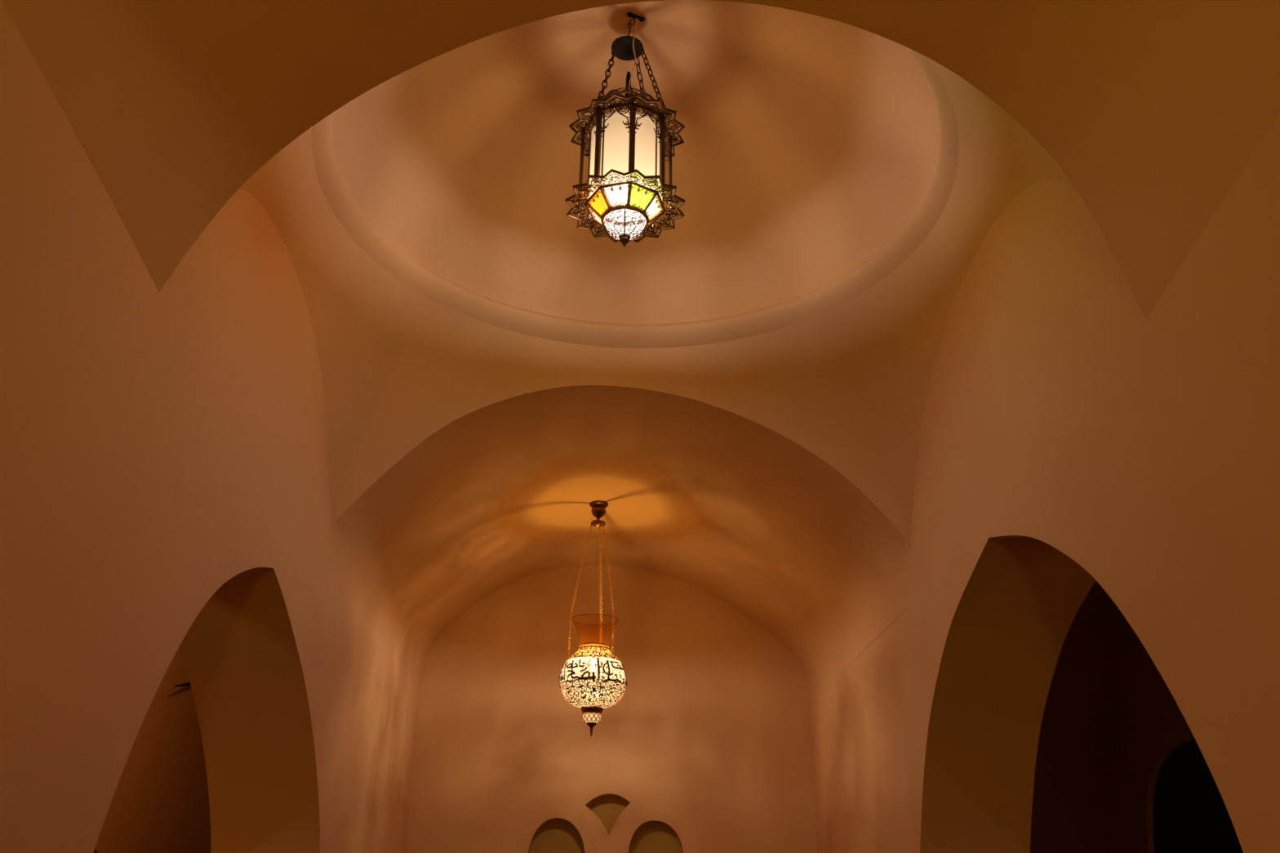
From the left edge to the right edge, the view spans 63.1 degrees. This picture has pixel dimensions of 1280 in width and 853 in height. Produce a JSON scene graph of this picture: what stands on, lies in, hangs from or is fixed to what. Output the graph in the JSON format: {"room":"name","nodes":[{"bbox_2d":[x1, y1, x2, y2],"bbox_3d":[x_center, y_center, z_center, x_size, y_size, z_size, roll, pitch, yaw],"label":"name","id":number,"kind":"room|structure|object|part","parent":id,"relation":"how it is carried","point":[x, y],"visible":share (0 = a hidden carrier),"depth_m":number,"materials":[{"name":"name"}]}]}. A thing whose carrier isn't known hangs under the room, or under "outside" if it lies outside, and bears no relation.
{"room":"mosque interior","nodes":[
{"label":"mosque interior","id":0,"kind":"room"},
{"bbox_2d":[93,647,211,852],"bbox_3d":[-4.307,1.994,6.030,0.048,4.400,12.800,1,-24,-1],"label":"wall","id":1,"kind":"structure","parent":0,"point":[160,803],"depth_m":9.56,"materials":[{"name":"paint"}]},
{"bbox_2d":[174,681,191,687],"bbox_3d":[-4.250,2.420,9.777,0.078,0.175,0.720,6,-25,-11],"label":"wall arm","id":2,"kind":"structure","parent":1,"relation":"attached to","point":[186,683],"depth_m":9.70,"materials":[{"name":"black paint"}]},
{"bbox_2d":[0,0,420,852],"bbox_3d":[-1.894,0.480,2.376,0.624,4.224,13.120,1,-24,-1],"label":"wall","id":3,"kind":"structure","parent":0,"point":[166,479],"depth_m":3.46,"materials":[{"name":"paint"}]},
{"bbox_2d":[323,385,915,703],"bbox_3d":[-0.145,0.988,7.143,3.136,1.190,3.374,1,-24,-1],"label":"vault","id":4,"kind":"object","parent":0,"point":[717,501],"visible":0.99,"depth_m":6.76,"materials":[{"name":"paint"}]},
{"bbox_2d":[559,501,626,736],"bbox_3d":[-0.308,1.303,7.200,0.456,1.624,0.459,7,-25,-13],"label":"lamp","id":5,"kind":"object","parent":4,"relation":"hanging from","point":[593,680],"visible":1,"depth_m":6.89,"materials":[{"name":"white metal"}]},
{"bbox_3d":[-0.412,1.108,7.250,0.148,0.939,0.017,8,-25,-16],"label":"chain","id":6,"kind":"part","parent":5,"relation":"part of","materials":[{"name":"gold metal"}]},
{"bbox_3d":[-0.316,1.706,7.018,0.429,0.376,0.429,1,-24,-1],"label":"globe glass","id":7,"kind":"part","parent":5,"relation":"part of","materials":[{"name":"white glass"}]},
{"bbox_3d":[-0.313,1.506,7.108,0.186,0.001,0.186,1,-24,-1],"label":"throat glass","id":8,"kind":"part","parent":5,"relation":"part of","materials":[{"name":"orange glass"}]},
{"bbox_3d":[-0.284,1.169,7.381,0.019,0.939,0.148,-4,-25,11],"label":"chain","id":9,"kind":"part","parent":5,"relation":"part of","materials":[{"name":"gold metal"}]},
{"bbox_3d":[-0.224,1.094,7.213,0.153,0.939,0.020,-20,-31,38],"label":"chain","id":10,"kind":"part","parent":5,"relation":"part of","materials":[{"name":"gold metal"}]},
{"bbox_2d":[404,565,844,852],"bbox_3d":[-0.166,2.964,8.034,3.682,4.400,0.001,2,-24,-2],"label":"wall","id":11,"kind":"structure","parent":0,"point":[708,738],"depth_m":8.29,"materials":[{"name":"paint"}]},
{"bbox_2d":[528,817,584,852],"bbox_3d":[-0.638,3.603,7.789,0.457,1.261,0.125,2,-24,-2],"label":"window","id":12,"kind":"structure","parent":11,"relation":"in","point":[554,835],"depth_m":8.04,"materials":[{"name":"paint"}]},
{"bbox_2d":[585,793,630,835],"bbox_3d":[-0.252,3.013,8.076,0.350,0.304,0.135,1,-24,-1],"label":"window","id":13,"kind":"structure","parent":11,"relation":"in","point":[608,807],"depth_m":8.15,"materials":[{"name":"paint"}]},
{"bbox_2d":[628,820,683,852],"bbox_3d":[0.115,3.631,7.818,0.446,1.255,0.125,2,-24,-2],"label":"window","id":14,"kind":"structure","parent":11,"relation":"in","point":[652,836],"depth_m":8.07,"materials":[{"name":"paint"}]},
{"bbox_2d":[331,0,939,324],"bbox_3d":[-0.013,-1.588,4.964,2.758,0.942,2.758,19,-30,-34],"label":"ceiling","id":15,"kind":"structure","parent":0,"point":[811,141],"depth_m":5.51,"materials":[{"name":"paint"}]},
{"bbox_2d":[564,11,684,246],"bbox_3d":[-0.059,-1.406,4.881,0.537,1.346,0.537,23,-32,-39],"label":"star lantern","id":16,"kind":"object","parent":15,"relation":"hanging from","point":[626,153],"visible":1,"depth_m":4.69,"materials":[{"name":"brown metal"}]},
{"bbox_3d":[-0.266,-1.195,4.755,0.015,0.414,0.026,4,-24,-7],"label":"post","id":17,"kind":"part","parent":16,"relation":"part of","materials":[{"name":"brown metal"}]},
{"bbox_3d":[-0.215,-1.178,4.822,0.008,0.385,0.138,-5,-25,14],"label":"panel frame","id":18,"kind":"part","parent":16,"relation":"part of","materials":[{"name":"brown metal"}]},
{"bbox_3d":[-0.227,-1.132,4.893,0.015,0.414,0.026,-17,-30,34],"label":"post","id":19,"kind":"part","parent":16,"relation":"part of","materials":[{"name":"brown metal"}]},
{"bbox_3d":[-0.210,-1.179,4.820,0.004,0.382,0.128,-5,-25,14],"label":"glass panel","id":20,"kind":"part","parent":16,"relation":"part of","materials":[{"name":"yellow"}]},
{"bbox_3d":[-0.194,-1.226,4.715,0.004,0.382,0.128,14,-28,-27],"label":"glass panel","id":21,"kind":"part","parent":16,"relation":"part of","materials":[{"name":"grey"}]},
{"bbox_3d":[-0.198,-1.227,4.713,0.007,0.385,0.137,14,-28,-27],"label":"panel frame","id":22,"kind":"part","parent":16,"relation":"part of","materials":[{"name":"brown metal"}]},
{"bbox_3d":[-0.190,-0.945,4.713,0.082,0.088,0.142,-5,-25,14],"label":"pane frame","id":23,"kind":"part","parent":16,"relation":"part of","materials":[{"name":"brown metal"}]},
{"bbox_3d":[-0.186,-1.250,4.631,0.026,0.414,0.015,-17,-30,34],"label":"post","id":24,"kind":"part","parent":16,"relation":"part of","materials":[{"name":"brown metal"}]},
{"bbox_3d":[-0.179,-0.985,4.623,0.082,0.088,0.142,14,-28,-27],"label":"pane frame","id":25,"kind":"part","parent":16,"relation":"part of","materials":[{"name":"brown metal"}]},
{"bbox_3d":[-0.143,-1.680,4.885,0.026,0.468,0.144,-15,-29,31],"label":"chain","id":26,"kind":"part","parent":16,"relation":"part of","materials":[{"name":"brown metal"}]},
{"bbox_3d":[-0.140,-1.140,4.905,0.128,0.382,0.004,14,-28,-27],"label":"glass panel","id":27,"kind":"part","parent":16,"relation":"part of","materials":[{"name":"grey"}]},
{"bbox_3d":[-0.128,-0.913,4.782,0.142,0.088,0.082,14,-28,-27],"label":"pane frame","id":28,"kind":"part","parent":16,"relation":"part of","materials":[{"name":"brown metal"}]},
{"bbox_3d":[-0.103,-1.010,4.567,0.142,0.088,0.082,-5,-25,14],"label":"pane frame","id":29,"kind":"part","parent":16,"relation":"part of","materials":[{"name":"brown metal"}]},
{"bbox_3d":[-0.102,-1.256,4.646,0.138,0.385,0.008,-5,-25,14],"label":"panel frame","id":30,"kind":"part","parent":16,"relation":"part of","materials":[{"name":"brown metal"}]},
{"bbox_3d":[-0.101,-1.254,4.650,0.128,0.382,0.004,-5,-25,14],"label":"glass panel","id":31,"kind":"part","parent":16,"relation":"part of","materials":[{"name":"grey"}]},
{"bbox_3d":[-0.058,-1.467,4.908,0.368,0.184,0.369,1,-24,-1],"label":"crown","id":32,"kind":"part","parent":16,"relation":"part of","materials":[{"name":"brown metal"}]},
{"bbox_3d":[-0.034,-0.912,4.793,0.134,0.077,0.067,-5,-25,14],"label":"coloured pane","id":33,"kind":"part","parent":16,"relation":"part of","materials":[{"name":"white glass"}]},
{"bbox_3d":[-0.035,-1.264,4.594,0.026,0.414,0.015,4,-24,-7],"label":"post","id":34,"kind":"part","parent":16,"relation":"part of","materials":[{"name":"brown metal"}]},
{"bbox_3d":[-0.024,-1.131,4.919,0.128,0.382,0.004,-5,-25,14],"label":"glass panel","id":35,"kind":"part","parent":16,"relation":"part of","materials":[{"name":"green"}]},
{"bbox_3d":[-0.030,-0.907,4.791,0.142,0.088,0.082,-5,-25,14],"label":"pane frame","id":36,"kind":"part","parent":16,"relation":"part of","materials":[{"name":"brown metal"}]},
{"bbox_3d":[0.022,-1.589,5.083,0.027,0.468,0.157,-19,-31,36],"label":"chain","id":37,"kind":"part","parent":16,"relation":"part of","materials":[{"name":"brown metal"}]},
{"bbox_3d":[-0.005,-1.004,4.576,0.142,0.088,0.082,14,-28,-27],"label":"pane frame","id":38,"kind":"part","parent":16,"relation":"part of","materials":[{"name":"brown metal"}]},
{"bbox_3d":[0.017,-1.247,4.660,0.138,0.385,0.008,14,-28,-27],"label":"panel frame","id":39,"kind":"part","parent":16,"relation":"part of","materials":[{"name":"brown metal"}]},
{"bbox_3d":[0.014,-1.246,4.664,0.128,0.382,0.004,14,-28,-27],"label":"glass panel","id":40,"kind":"part","parent":16,"relation":"part of","materials":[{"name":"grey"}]},
{"bbox_3d":[0.046,-0.932,4.734,0.082,0.088,0.142,14,-28,-27],"label":"pane frame","id":41,"kind":"part","parent":16,"relation":"part of","materials":[{"name":"brown metal"}]},
{"bbox_3d":[0.049,-1.667,4.908,0.151,0.467,0.026,-15,-29,31],"label":"chain","id":42,"kind":"part","parent":16,"relation":"part of","materials":[{"name":"brown metal"}]},
{"bbox_3d":[0.069,-1.159,4.854,0.004,0.382,0.128,14,-28,-27],"label":"glass panel","id":43,"kind":"part","parent":16,"relation":"part of","materials":[{"name":"yellow glass"}]},
{"bbox_3d":[0.057,-0.975,4.651,0.067,0.077,0.134,-5,-25,14],"label":"coloured pane","id":44,"kind":"part","parent":16,"relation":"part of","materials":[{"name":"white glass"}]},
{"bbox_3d":[0.057,-0.972,4.645,0.082,0.088,0.142,-5,-25,14],"label":"pane frame","id":45,"kind":"part","parent":16,"relation":"part of","materials":[{"name":"brown metal"}]},
{"bbox_3d":[0.085,-1.206,4.749,0.004,0.382,0.128,-5,-25,14],"label":"glass panel","id":46,"kind":"part","parent":16,"relation":"part of","materials":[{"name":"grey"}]},
{"bbox_3d":[0.090,-1.207,4.747,0.044,0.385,0.134,1,-24,-1],"label":"panel frame","id":47,"kind":"part","parent":16,"relation":"part of","materials":[{"name":"brown metal"}]},
{"bbox_3d":[0.101,-1.230,4.665,0.015,0.414,0.026,-17,-30,34],"label":"post","id":48,"kind":"part","parent":16,"relation":"part of","materials":[{"name":"brown metal"}]},
{"bbox_3d":[0.140,-1.167,4.804,0.015,0.414,0.026,4,-24,-7],"label":"post","id":49,"kind":"part","parent":16,"relation":"part of","materials":[{"name":"brown metal"}]},
{"bbox_2d":[1,0,1279,320],"bbox_3d":[0.038,-2.315,0.387,3.072,1.387,7.120,1,-24,-1],"label":"vault","id":50,"kind":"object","parent":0,"point":[1153,111],"visible":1,"depth_m":3.07,"materials":[{"name":"paint"}]},
{"bbox_2d":[239,56,1076,543],"bbox_3d":[-0.051,-0.428,4.466,3.072,1.299,2.864,1,-24,-1],"label":"ceiling","id":51,"kind":"structure","parent":0,"point":[847,384],"depth_m":5.55,"materials":[{"name":"paint"}]},
{"bbox_2d":[311,47,959,348],"bbox_3d":[-0.021,-1.094,4.741,2.816,0.142,2.816,1,-24,-1],"label":"trim","id":52,"kind":"structure","parent":51,"relation":"attached to","point":[460,300],"depth_m":5.47,"materials":[{"name":"paint"}]},
{"bbox_2d":[879,509,910,631],"bbox_3d":[2.946,0.215,6.988,2.240,0.001,12.800,1,-24,-1],"label":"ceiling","id":53,"kind":"structure","parent":0,"point":[879,509],"depth_m":11.03,"materials":[{"name":"paint"}]},
{"bbox_2d":[809,114,1279,852],"bbox_3d":[1.768,0.558,2.420,0.575,4.224,13.121,1,-24,-1],"label":"wall","id":54,"kind":"structure","parent":0,"point":[1070,439],"depth_m":3.72,"materials":[{"name":"paint"}]},
{"bbox_2d":[1030,580,1195,852],"bbox_3d":[3.739,2.165,6.126,0.048,4.400,12.800,1,-24,-1],"label":"wall","id":55,"kind":"structure","parent":0,"point":[1111,721],"depth_m":8.32,"materials":[{"name":"paint"}]}
]}

